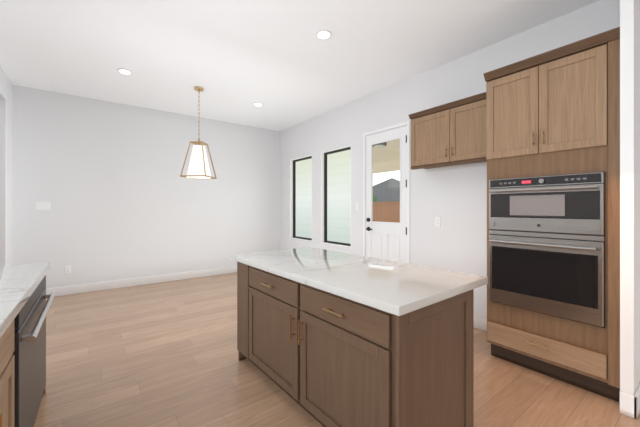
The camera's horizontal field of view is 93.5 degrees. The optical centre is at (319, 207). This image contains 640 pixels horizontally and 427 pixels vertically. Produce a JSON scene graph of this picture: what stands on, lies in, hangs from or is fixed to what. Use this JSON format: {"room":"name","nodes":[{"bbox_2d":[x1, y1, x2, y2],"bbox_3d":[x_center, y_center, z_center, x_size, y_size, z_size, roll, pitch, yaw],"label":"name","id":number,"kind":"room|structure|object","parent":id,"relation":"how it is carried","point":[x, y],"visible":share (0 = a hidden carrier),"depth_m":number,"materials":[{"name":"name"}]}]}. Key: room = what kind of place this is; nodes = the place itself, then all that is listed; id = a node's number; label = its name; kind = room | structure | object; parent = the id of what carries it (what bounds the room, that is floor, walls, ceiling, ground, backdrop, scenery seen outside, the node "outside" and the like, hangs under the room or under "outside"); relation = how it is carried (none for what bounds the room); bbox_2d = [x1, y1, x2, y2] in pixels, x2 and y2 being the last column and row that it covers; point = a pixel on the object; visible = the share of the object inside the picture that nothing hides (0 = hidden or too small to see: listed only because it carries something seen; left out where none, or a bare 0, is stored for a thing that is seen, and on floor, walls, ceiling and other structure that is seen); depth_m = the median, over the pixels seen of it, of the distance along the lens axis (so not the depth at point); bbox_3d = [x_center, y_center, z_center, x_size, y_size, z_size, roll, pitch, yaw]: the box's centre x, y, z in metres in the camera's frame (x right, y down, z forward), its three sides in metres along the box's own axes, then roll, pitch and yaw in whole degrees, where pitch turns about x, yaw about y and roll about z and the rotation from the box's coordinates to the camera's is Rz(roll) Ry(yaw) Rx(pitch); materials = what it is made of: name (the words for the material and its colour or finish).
{"room":"kitchen","nodes":[
{"label":"kitchen","id":0,"kind":"room"},
{"bbox_2d":[0,66,12,265],"bbox_3d":[-1.793,-0.205,0.759,0.150,3.050,8.570,0,0,-37],"label":"wall","id":1,"kind":"structure","parent":0,"point":[6,171],"depth_m":3.91,"materials":[{"name":"white paint"}]},
{"bbox_2d":[13,85,279,287],"bbox_3d":[-3.630,-0.205,4.834,7.020,3.050,0.150,0,0,-37],"label":"wall","id":2,"kind":"structure","parent":0,"point":[115,189],"depth_m":5.07,"materials":[{"name":"white paint"}]},
{"bbox_2d":[35,202,50,209],"bbox_3d":[-4.059,-0.030,4.410,0.165,0.118,0.008,0,0,-37],"label":"switch plate","id":3,"kind":"object","parent":2,"relation":"attached to","point":[42,205],"visible":1,"depth_m":4.41,"materials":[{"name":"white plastic"}]},
{"bbox_2d":[65,265,70,273],"bbox_3d":[-3.834,0.935,4.580,0.072,0.118,0.008,0,0,-37],"label":"outlet","id":4,"kind":"object","parent":2,"relation":"attached to","point":[67,269],"visible":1,"depth_m":4.58,"materials":[{"name":"white plastic"}]},
{"bbox_2d":[46,266,236,296],"bbox_3d":[-2.600,1.252,5.502,4.268,0.135,0.020,0,0,-37],"label":"baseboard","id":5,"kind":"structure","parent":2,"relation":"attached to","point":[98,286],"depth_m":5.10,"materials":[{"name":"white wood"}]},
{"bbox_2d":[0,0,598,130],"bbox_3d":[-1.006,-1.790,1.352,7.020,0.120,8.870,0,0,-37],"label":"ceiling","id":6,"kind":"structure","parent":0,"point":[282,63],"depth_m":3.22,"materials":[{"name":"white paint"}]},
{"bbox_2d":[117,68,131,74],"bbox_3d":[-2.465,-1.723,3.802,0.156,0.012,0.156,0,0,-37],"label":"recessed light","id":7,"kind":"object","parent":6,"relation":"in","point":[124,71],"visible":0.96,"depth_m":3.79,"materials":[{"name":"white plastic"}]},
{"bbox_2d":[180,86,216,178],"bbox_3d":[-1.746,-1.082,4.344,0.371,1.294,0.376,0,0,4],"label":"pendant light","id":8,"kind":"object","parent":6,"relation":"hanging from","point":[198,167],"visible":1,"depth_m":4.25,"materials":[{"name":"white glass"}]},
{"bbox_2d":[253,102,262,105],"bbox_3d":[-1.031,-1.723,5.008,0.156,0.012,0.156,0,0,-37],"label":"recessed light","id":9,"kind":"object","parent":6,"relation":"in","point":[257,104],"visible":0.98,"depth_m":4.99,"materials":[{"name":"white plastic"}]},
{"bbox_2d":[316,30,330,39],"bbox_3d":[0.035,-1.723,2.994,0.156,0.012,0.156,0,0,-37],"label":"recessed light","id":10,"kind":"object","parent":6,"relation":"in","point":[323,34],"visible":0.98,"depth_m":2.98,"materials":[{"name":"white plastic"}]},
{"bbox_2d":[34,272,639,426],"bbox_3d":[-1.006,1.350,1.352,7.020,0.060,8.870,0,0,-37],"label":"floor","id":11,"kind":"structure","parent":0,"point":[163,354],"depth_m":2.34,"materials":[{"name":"brown wood"}]},
{"bbox_2d":[0,262,54,426],"bbox_3d":[-0.698,0.807,0.007,0.690,1.025,5.015,0,0,-37],"label":"base cabinet","id":12,"kind":"object","parent":11,"relation":"on","point":[24,305],"depth_m":1.45,"materials":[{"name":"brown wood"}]},
{"bbox_2d":[231,259,477,426],"bbox_3d":[0.059,0.883,2.139,0.719,0.874,1.693,0,0,-39],"label":"kitchen island","id":13,"kind":"object","parent":11,"relation":"on","point":[327,338],"depth_m":1.59,"materials":[{"name":"brown wood"}]},
{"bbox_2d":[231,247,486,318],"bbox_3d":[0.106,0.424,2.176,0.844,0.040,1.748,0,0,-39],"label":"island countertop","id":14,"kind":"structure","parent":13,"relation":"on","point":[401,288],"depth_m":1.75,"materials":[{"name":"white stone"}]},
{"bbox_2d":[484,27,619,401],"bbox_3d":[1.925,0.073,2.470,0.689,2.494,0.852,0,0,-37],"label":"tall cabinet","id":15,"kind":"object","parent":11,"relation":"on","point":[553,197],"visible":0.94,"depth_m":2.24,"materials":[{"name":"brown wood"}]},
{"bbox_2d":[280,0,619,318],"bbox_3d":[1.737,-0.205,3.419,0.150,3.050,8.570,0,0,-37],"label":"wall","id":16,"kind":"structure","parent":0,"point":[454,198],"depth_m":3.71,"materials":[{"name":"white paint"}]},
{"bbox_2d":[290,155,311,240],"bbox_3d":[-0.353,-0.193,6.164,0.116,1.674,0.809,0,0,-37],"label":"window","id":17,"kind":"structure","parent":16,"relation":"in","point":[292,198],"depth_m":6.45,"materials":[{"name":"black metal"}]},
{"bbox_2d":[321,145,350,246],"bbox_3d":[0.309,-0.193,5.285,0.116,1.674,0.809,0,0,-37],"label":"window","id":18,"kind":"structure","parent":16,"relation":"in","point":[324,195],"depth_m":5.57,"materials":[{"name":"black metal"}]},
{"bbox_2d":[363,121,409,263],"bbox_3d":[0.977,0.080,4.380,0.205,2.481,0.862,0,0,-37],"label":"entry door","id":19,"kind":"structure","parent":16,"relation":"in","point":[389,241],"depth_m":4.32,"materials":[{"name":"white painted wood"},{"name":"clear glass"},{"name":"black metal"}]},
{"bbox_2d":[435,217,440,226],"bbox_3d":[1.439,0.170,3.682,0.008,0.118,0.075,0,0,-37],"label":"outlet","id":20,"kind":"object","parent":16,"relation":"attached to","point":[437,221],"visible":1,"depth_m":3.67,"materials":[{"name":"white plastic"}]},
{"bbox_2d":[409,92,486,169],"bbox_3d":[1.501,-0.791,3.314,0.348,0.656,1.007,0,0,-37],"label":"upper cabinet","id":21,"kind":"object","parent":16,"relation":"attached to","point":[453,133],"visible":0.83,"depth_m":3.22,"materials":[{"name":"brown wood"}]},
{"bbox_2d":[474,315,486,330],"bbox_3d":[1.565,1.252,3.510,0.015,0.135,1.232,0,0,-37],"label":"baseboard","id":22,"kind":"structure","parent":16,"relation":"attached to","point":[480,323],"depth_m":3.26,"materials":[{"name":"white wood"}]},
{"bbox_2d":[620,0,639,418],"bbox_3d":[2.216,-0.204,2.105,0.664,3.049,0.079,0,0,-37],"label":"wall","id":23,"kind":"structure","parent":0,"point":[629,208],"depth_m":1.93,"materials":[{"name":"white paint"}]},
{"label":"outside","id":24,"kind":"structure","parent":0,"visible":0},
{"bbox_2d":[373,139,399,173],"bbox_3d":[1.685,-1.280,6.529,3.490,0.400,7.200,0,0,-37],"label":"ceiling","id":25,"kind":"structure","parent":24,"point":[388,156],"depth_m":7.83,"materials":[{"name":"beige paint"}]},
{"bbox_3d":[7.151,1.510,26.675,36.470,0.340,46.000,0,0,-37],"label":"ground","id":26,"kind":"structure","parent":24,"visible":0},
{"bbox_2d":[373,202,399,222],"bbox_3d":[-0.496,0.690,15.945,0.100,1.860,34.065,0,0,-37],"label":"fence","id":27,"kind":"object","parent":26,"relation":"on","point":[385,212],"depth_m":11.81,"materials":[{"name":"brown wood"}]},
{"bbox_2d":[373,178,399,201],"bbox_3d":[4.864,-1.180,40.985,17.975,5.600,17.998,0,0,-32],"label":"neighbor house","id":28,"kind":"structure","parent":26,"relation":"on","point":[380,194],"depth_m":36.18,"materials":[{"name":"grey"}]}
]}

